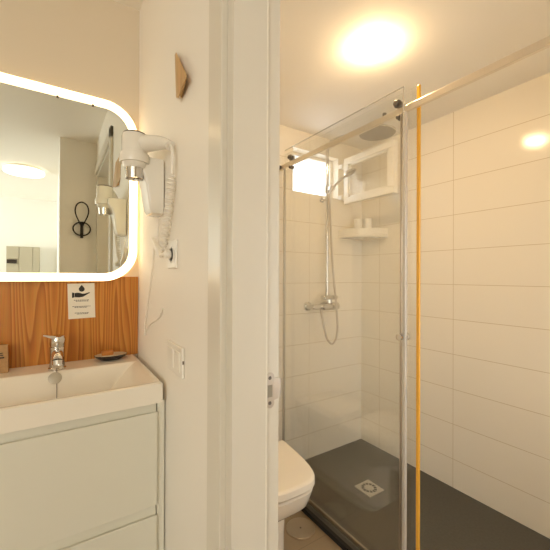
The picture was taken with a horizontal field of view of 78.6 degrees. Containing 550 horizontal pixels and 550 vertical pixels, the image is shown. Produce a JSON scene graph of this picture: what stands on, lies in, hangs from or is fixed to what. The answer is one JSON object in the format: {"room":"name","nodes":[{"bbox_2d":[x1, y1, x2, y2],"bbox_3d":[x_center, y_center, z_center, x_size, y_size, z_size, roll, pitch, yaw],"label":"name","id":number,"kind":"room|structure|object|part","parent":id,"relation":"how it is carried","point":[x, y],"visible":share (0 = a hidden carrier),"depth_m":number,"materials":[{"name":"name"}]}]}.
{"room":"bathroom","nodes":[
{"label":"bathroom","id":0,"kind":"room"},
{"bbox_2d":[0,0,139,357],"bbox_3d":[-1.773,0.049,0.689,2.796,2.343,0.100,0,0,-33],"label":"wall","id":1,"kind":"structure","parent":0,"point":[88,47],"depth_m":1.30,"materials":[{"name":"beige paint"}]},
{"bbox_2d":[0,72,137,280],"bbox_3d":[-0.908,-0.333,1.174,0.800,0.711,0.040,0,0,-33],"label":"mirror","id":2,"kind":"object","parent":1,"relation":"attached to","point":[68,205],"visible":0.93,"depth_m":1.24,"materials":[{"name":"white mirror"}]},
{"bbox_2d":[0,277,137,367],"bbox_3d":[-0.949,0.166,1.163,0.894,0.322,0.012,0,0,-33],"label":"backsplash panel","id":3,"kind":"object","parent":1,"relation":"attached to","point":[29,310],"visible":0.84,"depth_m":1.26,"materials":[{"name":"brown wood"}]},
{"bbox_2d":[67,283,94,318],"bbox_3d":[-0.743,0.099,1.291,0.094,0.136,0.001,0,0,-33],"label":"card","id":4,"kind":"object","parent":3,"relation":"attached to","point":[81,297],"visible":1,"depth_m":1.29,"materials":[{"name":"beige paper"}]},
{"bbox_2d":[72,300,88,313],"bbox_3d":[-0.744,0.123,1.291,0.060,0.055,0.001,0,0,-33],"label":"print","id":5,"kind":"object","parent":4,"relation":"attached to","point":[78,306],"depth_m":1.29,"materials":[{"name":"black"}]},
{"bbox_2d":[0,398,164,549],"bbox_3d":[-0.721,0.694,1.049,0.627,0.614,0.430,0,0,-33],"label":"vanity unit","id":6,"kind":"object","parent":1,"relation":"attached to","point":[96,482],"visible":0.83,"depth_m":0.93,"materials":[{"name":"beige paint"}]},
{"bbox_2d":[0,354,162,433],"bbox_3d":[-0.728,0.381,1.043,0.624,0.124,0.454,0,0,-33],"label":"washbasin","id":7,"kind":"object","parent":6,"relation":"in","point":[30,396],"visible":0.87,"depth_m":1.06,"materials":[{"name":"beige ceramic"}]},
{"bbox_2d":[0,344,8,373],"bbox_3d":[-0.930,0.280,1.113,0.076,0.092,0.036,0,0,-33],"label":"box","id":8,"kind":"object","parent":7,"relation":"on","point":[4,352],"visible":1,"depth_m":1.12,"materials":[{"name":"brown cardboard"}]},
{"bbox_2d":[43,334,65,370],"bbox_3d":[-0.738,0.263,1.126,0.066,0.127,0.144,0,0,-33],"label":"faucet","id":9,"kind":"object","parent":7,"relation":"on","point":[57,341],"visible":1,"depth_m":1.15,"materials":[{"name":"silver metal"}]},
{"bbox_3d":[-0.763,0.224,1.158,0.049,0.050,0.073,0,0,42],"label":"lever","id":10,"kind":"part","parent":9,"relation":"part of","materials":[{"name":"silver metal"}]},
{"bbox_3d":[-0.726,0.271,1.121,0.035,0.042,0.108,0,0,-33],"label":"spout","id":11,"kind":"part","parent":9,"relation":"part of","materials":[{"name":"silver metal"}]},
{"bbox_2d":[94,352,126,360],"bbox_3d":[-0.636,0.317,1.301,0.117,0.021,0.077,0,0,-33],"label":"soap dish","id":12,"kind":"object","parent":7,"relation":"on","point":[117,355],"visible":0.88,"depth_m":1.28,"materials":[{"name":"brown"}]},
{"bbox_2d":[101,350,113,355],"bbox_3d":[-0.646,0.300,1.295,0.042,0.016,0.028,0,0,-33],"label":"soap bar","id":13,"kind":"object","parent":12,"relation":"in","point":[105,352],"visible":1,"depth_m":1.28,"materials":[{"name":"orange"}]},
{"bbox_3d":[-0.619,0.853,0.870,0.602,0.288,0.020,0,0,-33],"label":"drawer","id":14,"kind":"part","parent":6,"relation":"part of","materials":[{"name":"beige paint"}]},
{"bbox_2d":[113,0,142,10],"bbox_3d":[-0.487,-1.175,-1.294,2.950,0.100,4.870,0,0,-33],"label":"ceiling","id":15,"kind":"structure","parent":0,"point":[135,4],"depth_m":1.38,"materials":[{"name":"white paint"}]},
{"bbox_2d":[138,0,208,549],"bbox_3d":[-0.106,0.056,0.803,0.114,2.343,2.019,0,0,-33],"label":"wall partition","id":16,"kind":"structure","parent":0,"point":[167,28],"depth_m":0.94,"materials":[{"name":"white paint"}]},
{"bbox_2d":[119,129,175,250],"bbox_3d":[-0.394,-0.255,1.016,0.131,0.364,0.235,0,0,-33],"label":"hair dryer","id":17,"kind":"object","parent":16,"relation":"attached to","point":[148,171],"visible":1,"depth_m":1.01,"materials":[{"name":"white plastic"}]},
{"bbox_3d":[-0.355,-0.395,1.007,0.157,0.074,0.057,0,0,27],"label":"handle","id":18,"kind":"part","parent":17,"relation":"part of","materials":[{"name":"white plastic"}]},
{"bbox_3d":[-0.319,-0.182,0.995,0.028,0.220,0.111,0,0,-33],"label":"coiled cord","id":19,"kind":"part","parent":17,"relation":"part of","materials":[{"name":"beige plastic"}]},
{"bbox_3d":[-0.294,-0.331,0.956,0.011,0.089,0.026,0,0,-42],"label":"cord","id":20,"kind":"part","parent":17,"relation":"part of","materials":[{"name":"beige plastic"}]},
{"bbox_2d":[144,219,163,335],"bbox_3d":[-0.430,0.024,1.175,0.019,0.420,0.279,0,0,-33],"label":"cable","id":21,"kind":"object","parent":16,"relation":"attached to","point":[156,248],"visible":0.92,"depth_m":1.16,"materials":[{"name":"beige plastic"}]},
{"bbox_2d":[168,240,177,268],"bbox_3d":[-0.303,-0.060,0.991,0.009,0.082,0.082,0,0,-33],"label":"wall socket","id":22,"kind":"object","parent":16,"relation":"attached to","point":[172,245],"visible":0.88,"depth_m":0.97,"materials":[{"name":"white plastic"}]},
{"bbox_2d":[159,250,171,258],"bbox_3d":[-0.332,-0.063,1.004,0.022,0.030,0.079,0,0,-33],"label":"plug","id":23,"kind":"object","parent":22,"relation":"attached to","point":[167,253],"visible":1,"depth_m":0.98,"materials":[{"name":"beige plastic"}]},
{"bbox_2d":[167,340,184,378],"bbox_3d":[-0.285,0.238,0.959,0.011,0.083,0.141,0,0,-33],"label":"light switch","id":24,"kind":"object","parent":16,"relation":"attached to","point":[175,353],"visible":1,"depth_m":0.94,"materials":[{"name":"white plastic"}]},
{"bbox_2d":[175,53,186,97],"bbox_3d":[-0.259,-0.569,0.920,0.020,0.167,0.170,0,0,-33],"label":"wall hook","id":25,"kind":"object","parent":16,"relation":"attached to","point":[180,74],"visible":1,"depth_m":0.91,"materials":[{"name":"brown wood"}]},
{"bbox_2d":[207,0,280,549],"bbox_3d":[0.167,0.159,0.380,0.138,2.136,0.942,0,0,-33],"label":"door frame","id":26,"kind":"structure","parent":16,"relation":"in","point":[244,382],"depth_m":0.69,"materials":[{"name":"beige paint"}]},
{"bbox_3d":[0.116,0.159,0.347,0.015,2.136,0.942,0,0,-33],"label":"architrave","id":27,"kind":"part","parent":26,"relation":"part of","materials":[{"name":"beige paint"}]},
{"bbox_3d":[-0.011,0.249,0.726,0.020,0.076,0.002,0,0,-33],"label":"strike plate","id":28,"kind":"part","parent":26,"relation":"part of","materials":[{"name":"silver metal"}]},
{"bbox_2d":[284,510,341,549],"bbox_3d":[0.144,1.273,-0.733,4.650,0.100,5.120,0,0,-33],"label":"floor","id":29,"kind":"structure","parent":0,"point":[319,540],"depth_m":1.55,"materials":[{"name":"tile"}]},
{"bbox_2d":[278,440,314,549],"bbox_3d":[-0.121,1.010,1.557,0.338,0.440,0.740,0,0,-33],"label":"toilet","id":30,"kind":"object","parent":29,"relation":"on","point":[296,478],"visible":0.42,"depth_m":1.31,"materials":[{"name":"beige ceramic"}]},
{"bbox_3d":[-0.124,1.035,1.561,0.332,0.391,0.730,0,0,-33],"label":"bowl","id":31,"kind":"part","parent":30,"relation":"part of","materials":[{"name":"beige ceramic"}]},
{"bbox_3d":[-0.009,0.807,1.389,0.338,0.033,0.337,0,0,-33],"label":"lid","id":32,"kind":"part","parent":30,"relation":"part of","materials":[{"name":"white plastic"}]},
{"bbox_2d":[286,517,314,539],"bbox_3d":[0.124,1.229,1.633,0.140,0.005,0.140,0,0,-33],"label":"drain cover","id":33,"kind":"object","parent":29,"relation":"on","point":[299,528],"visible":1,"depth_m":1.63,"materials":[{"name":"silver metal"}]},
{"bbox_2d":[301,439,549,549],"bbox_3d":[0.849,1.222,1.430,0.828,0.023,2.018,0,0,-33],"label":"shower tray","id":34,"kind":"object","parent":29,"relation":"on","point":[450,519],"visible":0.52,"depth_m":1.72,"materials":[{"name":"stone"}]},
{"bbox_2d":[308,84,420,549],"bbox_3d":[0.274,0.247,1.668,0.014,1.927,0.991,0,0,-33],"label":"glass screen","id":35,"kind":"object","parent":34,"relation":"on","point":[418,231],"visible":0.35,"depth_m":1.26,"materials":[{"name":"clear glass"}]},
{"bbox_2d":[354,480,383,497],"bbox_3d":[0.534,1.210,1.908,0.116,0.006,0.116,0,0,-33],"label":"shower drain","id":36,"kind":"object","parent":34,"relation":"on","point":[367,487],"visible":1,"depth_m":1.90,"materials":[{"name":"silver metal"}]},
{"bbox_2d":[278,125,361,459],"bbox_3d":[-0.017,0.146,2.142,1.507,2.176,0.120,0,0,-33],"label":"wall","id":37,"kind":"structure","parent":0,"point":[323,379],"depth_m":2.27,"materials":[{"name":"tile"}]},
{"bbox_2d":[293,140,396,204],"bbox_3d":[0.397,-0.658,2.138,0.449,0.327,0.564,0,0,-33],"label":"window","id":38,"kind":"structure","parent":37,"relation":"in","point":[390,147],"depth_m":2.18,"materials":[{"name":"white"}]},
{"bbox_3d":[0.610,-0.652,2.189,0.038,0.317,0.415,0,0,-33],"label":"sash","id":39,"kind":"part","parent":38,"relation":"part of","materials":[{"name":"white"}]},
{"bbox_2d":[304,124,395,344],"bbox_3d":[0.486,-0.224,2.136,0.562,1.362,0.266,0,0,36],"label":"shower column","id":40,"kind":"structure","parent":37,"relation":"attached to","point":[384,131],"depth_m":2.21,"materials":[{"name":"silver metal"}]},
{"bbox_3d":[0.359,0.161,2.228,0.122,0.050,0.052,0,0,-33],"label":"mixer lever","id":41,"kind":"part","parent":40,"relation":"part of","materials":[{"name":"silver metal"}]},
{"bbox_2d":[339,228,387,239],"bbox_3d":[0.613,-0.289,2.344,0.235,0.059,0.235,0,0,-33],"label":"corner shelf","id":42,"kind":"object","parent":37,"relation":"attached to","point":[353,233],"visible":1,"depth_m":2.29,"materials":[{"name":"white plastic"}]},
{"bbox_2d":[354,219,362,227],"bbox_3d":[0.589,-0.337,2.377,0.061,0.114,0.061,0,0,-33],"label":"cup","id":43,"kind":"object","parent":42,"relation":"on","point":[358,223],"visible":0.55,"depth_m":2.35,"materials":[{"name":"white plastic"}]},
{"bbox_3d":[0.613,-0.270,2.344,0.235,0.019,0.235,0,0,-33],"label":"shelf plate","id":44,"kind":"part","parent":42,"relation":"part of","materials":[{"name":"beige ceramic"}]},
{"bbox_2d":[363,218,371,227],"bbox_3d":[0.651,-0.336,2.361,0.061,0.114,0.061,0,0,-33],"label":"cup","id":45,"kind":"object","parent":42,"relation":"on","point":[367,222],"visible":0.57,"depth_m":2.33,"materials":[{"name":"white plastic"}]},
{"bbox_2d":[279,36,549,171],"bbox_3d":[0.541,-0.643,1.230,0.030,0.045,2.018,0,0,-33],"label":"slide rail","id":46,"kind":"object","parent":37,"relation":"attached to","point":[544,43],"visible":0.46,"depth_m":1.17,"materials":[{"name":"beige"}]},
{"bbox_2d":[282,86,409,549],"bbox_3d":[0.274,0.235,1.609,0.050,1.912,0.812,0,0,-33],"label":"door","id":47,"kind":"structure","parent":46,"relation":"hanging from","point":[404,335],"depth_m":1.27,"materials":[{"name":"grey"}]},
{"bbox_3d":[0.475,0.236,1.276,0.020,0.026,0.026,0,0,-33],"label":"knob","id":48,"kind":"part","parent":47,"relation":"part of","materials":[{"name":"silver metal"}]},
{"bbox_2d":[280,0,549,148],"bbox_3d":[0.597,-0.993,1.286,1.699,0.100,2.250,0,0,-33],"label":"ceiling","id":49,"kind":"structure","parent":0,"point":[432,44],"depth_m":1.44,"materials":[{"name":"white paint"}]},
{"bbox_2d":[359,38,386,61],"bbox_3d":[0.405,-0.921,1.387,0.112,0.044,0.112,0,0,-33],"label":"ceiling light","id":50,"kind":"object","parent":49,"relation":"attached to","point":[375,49],"visible":1,"depth_m":1.36,"materials":[{"name":"beige"}]},
{"bbox_2d":[361,73,549,538],"bbox_3d":[1.236,0.149,1.698,0.100,2.176,2.239,0,0,-33],"label":"wall","id":51,"kind":"structure","parent":0,"point":[485,290],"depth_m":1.84,"materials":[{"name":"tile"}]}
]}

